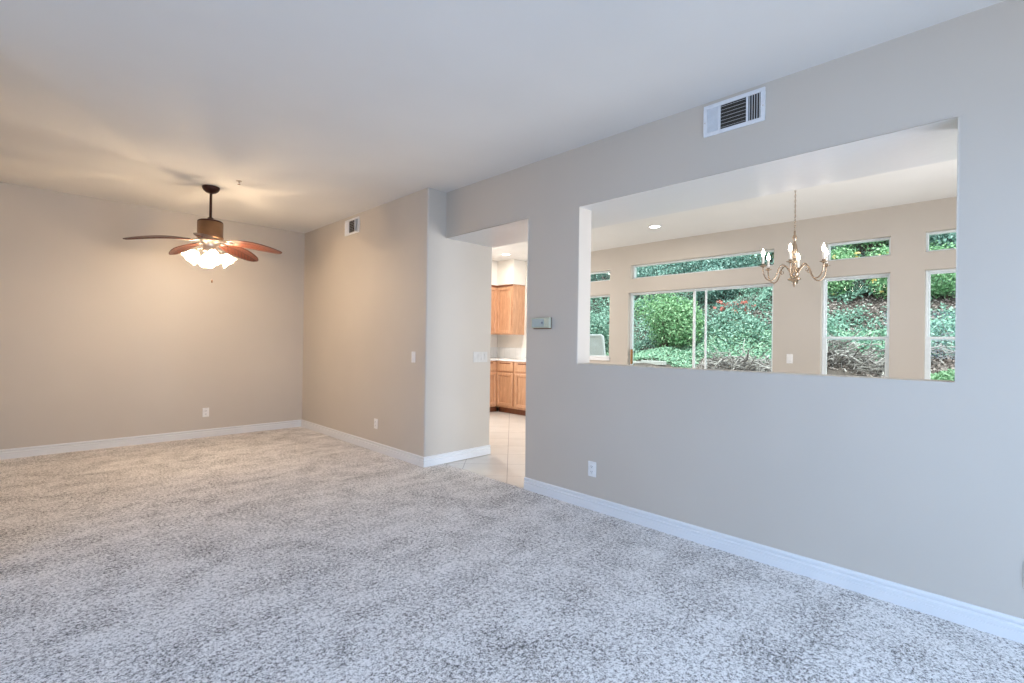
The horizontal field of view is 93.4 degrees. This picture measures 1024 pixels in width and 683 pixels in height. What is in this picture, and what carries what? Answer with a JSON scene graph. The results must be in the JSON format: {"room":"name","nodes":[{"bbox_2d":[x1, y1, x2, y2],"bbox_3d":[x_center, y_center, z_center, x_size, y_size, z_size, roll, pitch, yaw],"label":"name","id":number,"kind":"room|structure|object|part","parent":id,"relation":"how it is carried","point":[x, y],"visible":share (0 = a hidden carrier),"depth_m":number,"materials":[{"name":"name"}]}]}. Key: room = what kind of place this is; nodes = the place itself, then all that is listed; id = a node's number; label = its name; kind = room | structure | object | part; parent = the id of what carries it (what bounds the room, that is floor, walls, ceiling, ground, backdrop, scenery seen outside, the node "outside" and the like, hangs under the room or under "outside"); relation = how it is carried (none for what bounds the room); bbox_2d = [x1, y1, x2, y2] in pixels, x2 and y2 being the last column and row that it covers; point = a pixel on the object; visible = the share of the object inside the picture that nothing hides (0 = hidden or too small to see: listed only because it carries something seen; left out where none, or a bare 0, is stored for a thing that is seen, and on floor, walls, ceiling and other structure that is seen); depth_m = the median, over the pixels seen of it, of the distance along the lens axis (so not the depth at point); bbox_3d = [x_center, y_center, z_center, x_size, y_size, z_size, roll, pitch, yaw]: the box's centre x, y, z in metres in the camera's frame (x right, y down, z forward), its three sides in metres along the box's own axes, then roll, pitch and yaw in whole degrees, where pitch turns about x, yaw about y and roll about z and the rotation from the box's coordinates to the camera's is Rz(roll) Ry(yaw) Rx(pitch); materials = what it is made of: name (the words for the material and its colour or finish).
{"room":"empty living room","nodes":[
{"label":"empty living room","id":0,"kind":"room"},
{"bbox_2d":[0,182,304,449],"bbox_3d":[-4.284,-0.133,5.984,3.286,2.957,0.150,1,0,-45],"label":"wall","id":1,"kind":"structure","parent":0,"point":[104,334],"depth_m":5.68,"materials":[{"name":"beige paint"}]},
{"bbox_2d":[0,419,301,459],"bbox_3d":[-4.174,1.177,5.992,3.086,0.102,0.016,1,0,-45],"label":"baseboard","id":2,"kind":"structure","parent":1,"relation":"attached to","point":[11,453],"depth_m":5.72,"materials":[{"name":"white wood"}]},
{"bbox_2d":[202,408,208,416],"bbox_3d":[-3.948,0.914,6.219,0.074,0.116,0.010,1,0,-45],"label":"wall outlet","id":3,"kind":"object","parent":1,"relation":"attached to","point":[205,411],"visible":1,"depth_m":6.21,"materials":[{"name":"white plastic"}]},
{"bbox_2d":[302,188,491,463],"bbox_3d":[-1.652,-0.149,6.311,0.899,2.845,3.109,1,0,-45],"label":"wall","id":4,"kind":"structure","parent":0,"point":[388,290],"depth_m":5.38,"materials":[{"name":"beige paint"}]},
{"bbox_2d":[345,216,359,235],"bbox_3d":[-2.007,-1.441,6.043,0.014,0.195,0.370,1,0,-45],"label":"air vent","id":5,"kind":"object","parent":4,"relation":"in","point":[352,225],"visible":1,"depth_m":6.04,"materials":[{"name":"white metal"}]},
{"bbox_2d":[301,420,423,467],"bbox_3d":[-1.990,1.209,5.977,0.016,0.102,3.125,1,0,-45],"label":"baseboard","id":6,"kind":"structure","parent":4,"relation":"attached to","point":[396,453],"depth_m":5.66,"materials":[{"name":"white wood"}]},
{"bbox_2d":[374,418,377,428],"bbox_3d":[-1.574,0.949,5.570,0.010,0.116,0.074,1,0,-45],"label":"wall outlet","id":7,"kind":"object","parent":4,"relation":"attached to","point":[375,420],"visible":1,"depth_m":5.56,"materials":[{"name":"white plastic"}]},
{"bbox_2d":[411,351,414,362],"bbox_3d":[-1.034,0.163,5.041,0.013,0.116,0.070,1,0,-45],"label":"light switch","id":8,"kind":"object","parent":4,"relation":"attached to","point":[412,352],"visible":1,"depth_m":5.04,"materials":[{"name":"white plastic"}]},
{"bbox_2d":[424,445,490,466],"bbox_3d":[-0.573,1.227,5.195,0.915,0.102,0.016,1,0,-45],"label":"baseboard","id":9,"kind":"structure","parent":4,"relation":"attached to","point":[437,459],"depth_m":5.16,"materials":[{"name":"white wood"}]},
{"bbox_2d":[473,352,486,361],"bbox_3d":[-0.361,0.174,5.397,0.195,0.103,0.013,1,0,-45],"label":"light switch","id":10,"kind":"object","parent":4,"relation":"attached to","point":[477,356],"visible":1,"depth_m":5.39,"materials":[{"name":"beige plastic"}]},
{"bbox_2d":[445,406,525,487],"bbox_3d":[1.517,1.373,5.370,3.627,0.112,8.830,1,0,-45],"label":"floor tile","id":11,"kind":"structure","parent":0,"point":[505,463],"depth_m":5.49,"materials":[{"name":"beige tile"}]},
{"bbox_2d":[490,361,496,411],"bbox_3d":[-0.682,0.821,8.957,0.658,0.950,0.634,1,0,-45],"label":"base cabinet","id":12,"kind":"object","parent":11,"relation":"on","point":[493,364],"visible":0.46,"depth_m":8.87,"materials":[{"name":"brown wood"}]},
{"bbox_3d":[-0.495,0.863,8.727,0.448,0.498,0.004,1,0,-45],"label":"panel","id":13,"kind":"part","parent":12,"relation":"part of","materials":[{"name":"brown wood"}]},
{"bbox_3d":[-0.485,0.451,8.725,0.550,0.165,0.018,1,0,-45],"label":"drawer","id":14,"kind":"part","parent":12,"relation":"part of","materials":[{"name":"brown wood"}]},
{"bbox_3d":[-0.488,0.863,8.721,0.550,0.600,0.026,1,0,-45],"label":"door","id":15,"kind":"part","parent":12,"relation":"part of","materials":[{"name":"brown wood"}]},
{"bbox_2d":[490,358,525,361],"bbox_3d":[0.058,0.342,8.564,1.198,0.025,2.228,1,0,-45],"label":"countertop","id":16,"kind":"structure","parent":12,"relation":"on","point":[491,359],"depth_m":8.84,"materials":[{"name":"white tile"}]},
{"bbox_2d":[496,361,515,413],"bbox_3d":[0.071,0.832,8.970,0.594,0.950,0.465,1,0,-45],"label":"base cabinet","id":17,"kind":"object","parent":11,"relation":"on","point":[505,369],"visible":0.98,"depth_m":8.76,"materials":[{"name":"brown wood"}]},
{"bbox_3d":[-0.130,0.869,8.769,0.026,0.600,0.415,1,0,-45],"label":"door","id":18,"kind":"part","parent":17,"relation":"part of","materials":[{"name":"brown wood"}]},
{"bbox_3d":[-0.124,0.869,8.775,0.004,0.498,0.313,1,0,-45],"label":"panel","id":19,"kind":"part","parent":17,"relation":"part of","materials":[{"name":"brown wood"}]},
{"bbox_3d":[-0.121,0.456,8.773,0.018,0.165,0.415,1,0,-45],"label":"drawer","id":20,"kind":"part","parent":17,"relation":"part of","materials":[{"name":"brown wood"}]},
{"bbox_2d":[514,361,525,415],"bbox_3d":[0.412,0.836,8.628,0.594,0.950,0.500,1,0,-45],"label":"base cabinet","id":21,"kind":"object","parent":11,"relation":"on","point":[520,367],"visible":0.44,"depth_m":8.50,"materials":[{"name":"brown wood"}]},
{"bbox_3d":[0.211,0.873,8.427,0.026,0.600,0.450,1,0,-45],"label":"door","id":22,"kind":"part","parent":21,"relation":"part of","materials":[{"name":"brown wood"}]},
{"bbox_3d":[0.220,0.460,8.431,0.018,0.165,0.450,1,0,-45],"label":"drawer","id":23,"kind":"part","parent":21,"relation":"part of","materials":[{"name":"brown wood"}]},
{"bbox_3d":[0.217,0.873,8.434,0.004,0.498,0.348,1,0,-45],"label":"panel","id":24,"kind":"part","parent":21,"relation":"part of","materials":[{"name":"brown wood"}]},
{"bbox_2d":[491,334,496,346],"bbox_3d":[-1.347,-0.081,8.875,3.160,2.957,0.200,1,0,-45],"label":"wall","id":25,"kind":"structure","parent":0,"point":[493,337],"depth_m":9.73,"materials":[{"name":"beige paint"}]},
{"bbox_2d":[491,285,496,334],"bbox_3d":[-0.611,-0.610,9.209,0.600,0.940,0.354,1,0,-45],"label":"upper cabinet","id":26,"kind":"object","parent":25,"relation":"attached to","point":[493,287],"visible":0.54,"depth_m":9.25,"materials":[{"name":"brown wood"}]},
{"bbox_3d":[-0.502,-0.597,9.100,0.458,0.773,0.004,1,0,-45],"label":"panel","id":27,"kind":"part","parent":26,"relation":"part of","materials":[{"name":"brown wood"}]},
{"bbox_2d":[0,0,1005,260],"bbox_3d":[-0.359,-1.637,3.501,9.400,0.150,9.287,1,0,-45],"label":"ceiling","id":28,"kind":"structure","parent":0,"point":[325,112],"depth_m":2.99,"materials":[{"name":"paint"}]},
{"bbox_2d":[123,185,281,282],"bbox_3d":[-3.166,-1.103,4.940,1.301,0.991,1.365,1,0,-45],"label":"ceiling fan","id":29,"kind":"object","parent":28,"relation":"hanging from","point":[209,233],"visible":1,"depth_m":4.97,"materials":[{"name":"brown wood"}]},
{"bbox_3d":[-3.418,-0.997,4.673,0.550,0.105,0.199,1,0,-44],"label":"blade","id":30,"kind":"part","parent":29,"relation":"part of","materials":[{"name":"brown wood"}]},
{"bbox_3d":[-3.509,-0.997,5.171,0.550,0.105,0.199,1,0,28],"label":"blade","id":31,"kind":"part","parent":29,"relation":"part of","materials":[{"name":"brown wood"}]},
{"bbox_3d":[-3.195,-0.926,4.920,0.090,0.077,0.052,1,0,-45],"label":"lamp arm","id":32,"kind":"part","parent":29,"relation":"part of","materials":[{"name":"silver metal"}]},
{"bbox_3d":[-2.916,-0.990,4.606,0.199,0.105,0.550,1,0,-26],"label":"blade","id":33,"kind":"part","parent":29,"relation":"part of","materials":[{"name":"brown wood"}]},
{"bbox_3d":[-3.064,-0.989,5.412,0.199,0.105,0.550,1,0,10],"label":"blade","id":34,"kind":"part","parent":29,"relation":"part of","materials":[{"name":"brown wood"}]},
{"bbox_3d":[-2.698,-0.985,5.062,0.550,0.105,0.199,1,0,-8],"label":"blade","id":35,"kind":"part","parent":29,"relation":"part of","materials":[{"name":"brown wood"}]},
{"bbox_2d":[648,225,661,228],"bbox_3d":[1.884,-1.516,6.375,0.180,0.007,0.180,1,0,-45],"label":"recessed light","id":36,"kind":"object","parent":28,"relation":"in","point":[651,226],"visible":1,"depth_m":6.35,"materials":[{"name":"white metal"}]},
{"bbox_2d":[760,190,829,286],"bbox_3d":[2.621,-1.009,4.469,0.608,1.012,0.574,1,0,-45],"label":"chandelier","id":37,"kind":"object","parent":28,"relation":"hanging from","point":[794,271],"visible":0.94,"depth_m":4.45,"materials":[{"name":"gold metal"}]},
{"bbox_3d":[2.464,-0.638,4.487,0.256,0.157,0.012,1,0,7],"label":"arm","id":38,"kind":"part","parent":37,"relation":"part of","materials":[{"name":"gold metal"}]},
{"bbox_3d":[2.556,-0.637,4.609,0.012,0.157,0.256,1,0,-23],"label":"arm","id":39,"kind":"part","parent":37,"relation":"part of","materials":[{"name":"gold metal"}]},
{"bbox_3d":[2.523,-0.638,4.346,0.012,0.157,0.256,1,0,37],"label":"arm","id":40,"kind":"part","parent":37,"relation":"part of","materials":[{"name":"gold metal"}]},
{"bbox_3d":[2.624,-1.244,4.470,0.012,0.481,0.013,1,0,0],"label":"chain","id":41,"kind":"part","parent":37,"relation":"part of","materials":[{"name":"gold metal"}]},
{"bbox_3d":[2.675,-0.636,4.327,0.012,0.157,0.256,1,0,-23],"label":"arm","id":42,"kind":"part","parent":37,"relation":"part of","materials":[{"name":"gold metal"}]},
{"bbox_3d":[2.767,-0.634,4.449,0.256,0.157,0.012,1,0,7],"label":"arm","id":43,"kind":"part","parent":37,"relation":"part of","materials":[{"name":"gold metal"}]},
{"bbox_2d":[492,259,525,285],"bbox_3d":[-0.430,-1.313,9.083,1.199,0.463,0.779,1,0,-45],"label":"wall","id":44,"kind":"structure","parent":0,"point":[512,271],"depth_m":9.14,"materials":[{"name":"beige paint"}]},
{"bbox_2d":[0,427,1023,682],"bbox_3d":[-1.685,1.312,2.210,5.373,0.120,8.887,1,0,-45],"label":"floor","id":45,"kind":"structure","parent":0,"point":[295,554],"depth_m":2.46,"materials":[{"name":"grey carpet"}]},
{"bbox_2d":[459,129,957,247],"bbox_3d":[1.646,-1.294,3.310,0.505,0.477,5.778,1,0,-45],"label":"ceiling","id":46,"kind":"structure","parent":0,"point":[941,147],"depth_m":3.17,"materials":[{"name":"paint"}]},
{"bbox_2d":[497,197,956,378],"bbox_3d":[2.805,-0.026,6.783,0.164,2.957,9.030,1,0,-45],"label":"wall","id":47,"kind":"structure","parent":0,"point":[797,310],"depth_m":5.90,"materials":[{"name":"beige paint"}]},
{"bbox_2d":[490,347,525,358],"bbox_3d":[0.060,0.223,8.566,1.200,0.211,2.230,1,0,-45],"label":"backsplash","id":48,"kind":"structure","parent":47,"relation":"attached to","point":[496,352],"depth_m":9.54,"materials":[{"name":"white tile"}]},
{"bbox_2d":[496,284,524,334],"bbox_3d":[-0.033,-0.602,9.269,0.354,0.940,0.430,1,0,-45],"label":"upper cabinet","id":49,"kind":"object","parent":47,"relation":"attached to","point":[510,297],"visible":1,"depth_m":9.14,"materials":[{"name":"brown wood"}]},
{"bbox_3d":[-0.149,-0.591,9.153,0.026,0.875,0.390,1,0,-45],"label":"door","id":50,"kind":"part","parent":49,"relation":"part of","materials":[{"name":"brown wood"}]},
{"bbox_3d":[-0.143,-0.591,9.160,0.004,0.773,0.288,1,0,-45],"label":"panel","id":51,"kind":"part","parent":49,"relation":"part of","materials":[{"name":"brown wood"}]},
{"bbox_2d":[589,295,609,360],"bbox_3d":[1.316,-0.230,8.247,0.165,1.080,0.920,1,0,-45],"label":"window","id":52,"kind":"structure","parent":47,"relation":"in","point":[591,357],"depth_m":8.04,"materials":[{"name":"white plastic"}]},
{"bbox_3d":[1.284,0.278,8.221,0.095,0.063,0.920,1,0,-45],"label":"sill","id":53,"kind":"part","parent":52,"relation":"part of","materials":[{"name":"white paint"}]},
{"bbox_2d":[591,271,609,281],"bbox_3d":[1.362,-1.089,8.283,0.070,0.170,0.890,1,0,-45],"label":"window","id":54,"kind":"structure","parent":47,"relation":"in","point":[603,271],"depth_m":8.14,"materials":[{"name":"white plastic"}]},
{"bbox_2d":[630,283,772,371],"bbox_3d":[2.631,0.289,6.951,0.145,2.098,2.110,1,0,-45],"label":"door","id":55,"kind":"structure","parent":47,"relation":"in","point":[769,284],"depth_m":6.95,"materials":[{"name":"white plastic"}]},
{"bbox_3d":[1.893,0.239,7.620,0.045,0.235,0.030,1,0,-45],"label":"handle","id":56,"kind":"part","parent":55,"relation":"part of","materials":[{"name":"brown wood"}]},
{"bbox_3d":[2.266,0.278,7.316,0.028,2.048,1.042,1,0,-45],"label":"sliding panel","id":57,"kind":"part","parent":55,"relation":"part of","materials":[{"name":"clear glass"}]},
{"bbox_3d":[3.014,0.287,6.622,0.028,2.048,1.067,1,0,-45],"label":"fixed panel","id":58,"kind":"part","parent":55,"relation":"part of","materials":[{"name":"clear glass"}]},
{"bbox_2d":[633,250,773,278],"bbox_3d":[2.684,-1.087,6.961,0.070,0.215,2.070,1,0,-45],"label":"window","id":59,"kind":"structure","parent":47,"relation":"in","point":[766,251],"depth_m":6.92,"materials":[{"name":"white plastic"}]},
{"bbox_2d":[786,354,792,362],"bbox_3d":[3.457,0.214,6.007,0.013,0.116,0.070,1,0,-45],"label":"light switch","id":60,"kind":"object","parent":47,"relation":"attached to","point":[789,359],"visible":1,"depth_m":6.00,"materials":[{"name":"white plastic"}]},
{"bbox_2d":[822,273,889,376],"bbox_3d":[4.003,0.016,5.622,0.070,1.560,0.655,1,0,-45],"label":"window","id":61,"kind":"structure","parent":47,"relation":"in","point":[825,338],"depth_m":5.66,"materials":[{"name":"white plastic"}]},
{"bbox_3d":[3.986,0.359,5.610,0.030,0.830,0.611,1,0,-45],"label":"sash","id":62,"kind":"part","parent":61,"relation":"part of","materials":[{"name":"white plastic"}]},
{"bbox_3d":[4.020,-0.378,5.635,0.026,0.726,0.611,1,0,-45],"label":"sash","id":63,"kind":"part","parent":61,"relation":"part of","materials":[{"name":"clear glass"}]},
{"bbox_2d":[827,237,890,260],"bbox_3d":[4.034,-1.061,5.610,0.070,0.215,0.610,1,0,-45],"label":"window","id":64,"kind":"structure","parent":47,"relation":"in","point":[885,238],"depth_m":5.59,"materials":[{"name":"white plastic"}]},
{"bbox_2d":[924,268,955,378],"bbox_3d":[4.673,0.024,4.951,0.070,1.560,0.658,1,0,-45],"label":"window","id":65,"kind":"structure","parent":47,"relation":"in","point":[927,369],"depth_m":5.15,"materials":[{"name":"white plastic"}]},
{"bbox_3d":[4.657,0.367,4.939,0.030,0.830,0.614,1,0,-45],"label":"sash","id":66,"kind":"part","parent":65,"relation":"part of","materials":[{"name":"white plastic"}]},
{"bbox_3d":[4.690,-0.371,4.964,0.026,0.726,0.614,1,0,-45],"label":"sash","id":67,"kind":"part","parent":65,"relation":"part of","materials":[{"name":"clear glass"}]},
{"bbox_2d":[926,229,955,251],"bbox_3d":[4.689,-1.053,4.955,0.070,0.215,0.658,1,0,-45],"label":"window","id":68,"kind":"structure","parent":47,"relation":"in","point":[946,231],"depth_m":5.11,"materials":[{"name":"white plastic"}]},
{"bbox_2d":[446,0,1023,618],"bbox_3d":[1.389,-0.115,3.067,0.172,2.845,5.778,1,0,-45],"label":"wall","id":69,"kind":"structure","parent":0,"point":[915,483],"depth_m":2.63,"materials":[{"name":"beige paint"}]},
{"bbox_2d":[531,317,551,328],"bbox_3d":[0.247,-0.154,4.074,0.041,0.096,0.210,1,0,-45],"label":"thermostat","id":70,"kind":"object","parent":69,"relation":"attached to","point":[545,322],"visible":1,"depth_m":4.05,"materials":[{"name":"white plastic"}]},
{"bbox_2d":[588,461,595,476],"bbox_3d":[0.615,0.981,3.708,0.010,0.116,0.074,1,0,-45],"label":"wall outlet","id":71,"kind":"object","parent":69,"relation":"attached to","point":[591,465],"visible":1,"depth_m":3.70,"materials":[{"name":"white plastic"}]},
{"bbox_2d":[703,87,765,137],"bbox_3d":[1.371,-1.415,2.991,0.014,0.200,0.368,1,0,-45],"label":"air vent","id":72,"kind":"object","parent":69,"relation":"in","point":[748,108],"visible":1,"depth_m":2.98,"materials":[{"name":"white metal"}]},
{"bbox_2d":[524,477,1023,643],"bbox_3d":[1.730,1.253,2.583,0.016,0.102,4.588,1,0,-45],"label":"baseboard","id":73,"kind":"structure","parent":69,"relation":"attached to","point":[986,620],"depth_m":2.65,"materials":[{"name":"white wood"}]},
{"label":"outside","id":74,"kind":"structure","parent":0,"visible":0},
{"bbox_2d":[590,240,955,379],"bbox_3d":[5.295,-2.472,12.331,11.140,7.956,18.000,1,0,-45],"label":"hillside","id":75,"kind":"structure","parent":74,"point":[830,371],"depth_m":9.87,"materials":[{"name":"green plant"}]},
{"bbox_2d":[590,334,605,355],"bbox_3d":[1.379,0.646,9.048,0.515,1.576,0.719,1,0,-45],"label":"patio chair","id":76,"kind":"object","parent":75,"relation":"on","point":[597,342],"visible":0.16,"depth_m":9.13,"materials":[{"name":"white plastic"}]},
{"bbox_3d":[1.538,0.279,9.203,0.052,0.715,0.620,1,0,-45],"label":"panel","id":77,"kind":"part","parent":76,"relation":"part of","materials":[{"name":"white plastic"}]},
{"bbox_2d":[590,311,608,344],"bbox_3d":[1.832,-0.157,11.631,1.162,1.154,1.216,1,0,35],"label":"shrub","id":78,"kind":"object","parent":75,"relation":"on","point":[597,324],"visible":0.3,"depth_m":11.36,"materials":[{"name":"green plant"}]},
{"bbox_2d":[591,273,609,280],"bbox_3d":[2.713,-2.255,14.853,2.365,1.874,1.624,1,0,16],"label":"shrub","id":79,"kind":"object","parent":75,"relation":"on","point":[598,277],"visible":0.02,"depth_m":14.69,"materials":[{"name":"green plant"}]},
{"bbox_2d":[633,360,665,364],"bbox_3d":[2.199,0.512,10.608,0.160,0.247,4.490,1,0,-45],"label":"kerb","id":80,"kind":"object","parent":75,"relation":"on","point":[642,361],"visible":0.17,"depth_m":9.81,"materials":[{"name":"concrete"}]},
{"bbox_2d":[606,347,702,367],"bbox_3d":[2.675,0.349,10.730,0.745,0.496,3.093,1,0,-45],"label":"ground cover","id":81,"kind":"structure","parent":75,"relation":"on","point":[645,354],"depth_m":10.07,"materials":[{"name":"green plant"}]},
{"bbox_2d":[637,261,698,296],"bbox_3d":[4.133,-2.005,13.192,2.153,1.776,1.623,1,0,18],"label":"shrub","id":82,"kind":"object","parent":75,"relation":"on","point":[666,269],"visible":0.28,"depth_m":12.79,"materials":[{"name":"green plant"}]},
{"bbox_2d":[634,293,704,349],"bbox_3d":[3.459,-0.464,10.650,1.584,1.461,1.072,1,0,35],"label":"shrub","id":83,"kind":"object","parent":75,"relation":"on","point":[673,324],"visible":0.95,"depth_m":10.39,"materials":[{"name":"green plant"}]},
{"bbox_2d":[689,264,740,304],"bbox_3d":[4.984,-1.381,11.803,1.200,1.045,1.392,1,0,7],"label":"shrub","id":84,"kind":"object","parent":75,"relation":"on","point":[723,293],"visible":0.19,"depth_m":11.69,"materials":[{"name":"green plant"}]},
{"bbox_2d":[683,252,773,270],"bbox_3d":[5.504,-2.074,12.314,1.799,1.226,2.616,1,0,-45],"label":"shrub","id":85,"kind":"object","parent":75,"relation":"on","point":[746,260],"visible":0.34,"depth_m":11.81,"materials":[{"name":"green plant"}]},
{"bbox_2d":[691,339,770,371],"bbox_3d":[4.139,0.470,8.745,1.200,1.047,2.019,1,0,-45],"label":"pile","id":86,"kind":"object","parent":75,"relation":"on","point":[746,363],"visible":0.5,"depth_m":8.69,"materials":[{"name":"grey wood"}]},
{"bbox_2d":[713,299,757,315],"bbox_3d":[4.996,-0.720,10.810,0.561,0.477,0.956,1,0,-45],"label":"shrub","id":87,"kind":"object","parent":75,"relation":"on","point":[733,304],"visible":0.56,"depth_m":10.70,"materials":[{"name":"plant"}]},
{"bbox_2d":[590,237,955,360],"bbox_3d":[5.892,-0.949,10.331,3.613,2.975,12.820,1,0,-45],"label":"plants","id":88,"kind":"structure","parent":75,"relation":"on","point":[765,291],"depth_m":10.09,"materials":[{"name":"green plant"}]},
{"bbox_2d":[657,314,954,361],"bbox_3d":[6.428,-0.014,7.977,1.144,1.034,8.298,1,0,-45],"label":"ground cover","id":89,"kind":"structure","parent":75,"relation":"on","point":[870,333],"depth_m":9.72,"materials":[{"name":"green plant"}]},
{"bbox_2d":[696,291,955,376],"bbox_3d":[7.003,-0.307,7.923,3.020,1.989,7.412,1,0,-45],"label":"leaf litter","id":90,"kind":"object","parent":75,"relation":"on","point":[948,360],"visible":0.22,"depth_m":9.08,"materials":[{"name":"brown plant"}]},
{"bbox_2d":[827,245,860,296],"bbox_3d":[6.735,-1.419,10.146,0.899,1.162,1.116,1,0,-45],"label":"shrub","id":91,"kind":"object","parent":75,"relation":"on","point":[839,254],"visible":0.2,"depth_m":9.87,"materials":[{"name":"green plant"}]},
{"bbox_2d":[827,331,884,376],"bbox_3d":[5.521,0.354,7.804,1.085,1.067,1.829,1,0,-41],"label":"pile","id":92,"kind":"object","parent":75,"relation":"on","point":[839,357],"visible":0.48,"depth_m":7.70,"materials":[{"name":"grey wood"}]},
{"bbox_2d":[831,240,888,252],"bbox_3d":[7.976,-2.429,10.798,1.583,1.023,2.234,1,0,-20],"label":"shrub","id":93,"kind":"object","parent":75,"relation":"on","point":[876,242],"visible":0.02,"depth_m":10.68,"materials":[{"name":"green plant"}]},
{"bbox_2d":[865,243,888,299],"bbox_3d":[7.349,-1.376,9.463,0.872,1.183,0.874,1,0,-40],"label":"shrub","id":94,"kind":"object","parent":75,"relation":"on","point":[882,282],"visible":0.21,"depth_m":9.40,"materials":[{"name":"green plant"}]},
{"bbox_2d":[929,240,955,299],"bbox_3d":[7.634,-1.251,8.528,0.984,1.106,0.836,1,0,-45],"label":"shrub","id":95,"kind":"object","parent":75,"relation":"on","point":[943,284],"visible":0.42,"depth_m":8.34,"materials":[{"name":"green plant"}]},
{"bbox_2d":[930,316,954,367],"bbox_3d":[6.562,0.169,7.257,1.172,1.168,1.237,1,0,-45],"label":"pile","id":96,"kind":"object","parent":75,"relation":"on","point":[941,347],"visible":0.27,"depth_m":7.21,"materials":[{"name":"grey wood"}]},
{"bbox_2d":[929,233,955,248],"bbox_3d":[8.831,-2.219,9.778,1.636,1.024,1.490,1,0,21],"label":"shrub","id":97,"kind":"object","parent":75,"relation":"on","point":[944,237],"visible":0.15,"depth_m":9.52,"materials":[{"name":"green plant"}]},
{"bbox_2d":[931,368,954,380],"bbox_3d":[6.815,0.678,5.408,0.809,0.737,4.095,1,0,-45],"label":"grass","id":98,"kind":"structure","parent":75,"relation":"on","point":[943,375],"depth_m":6.60,"materials":[{"name":"green plant"}]}
]}

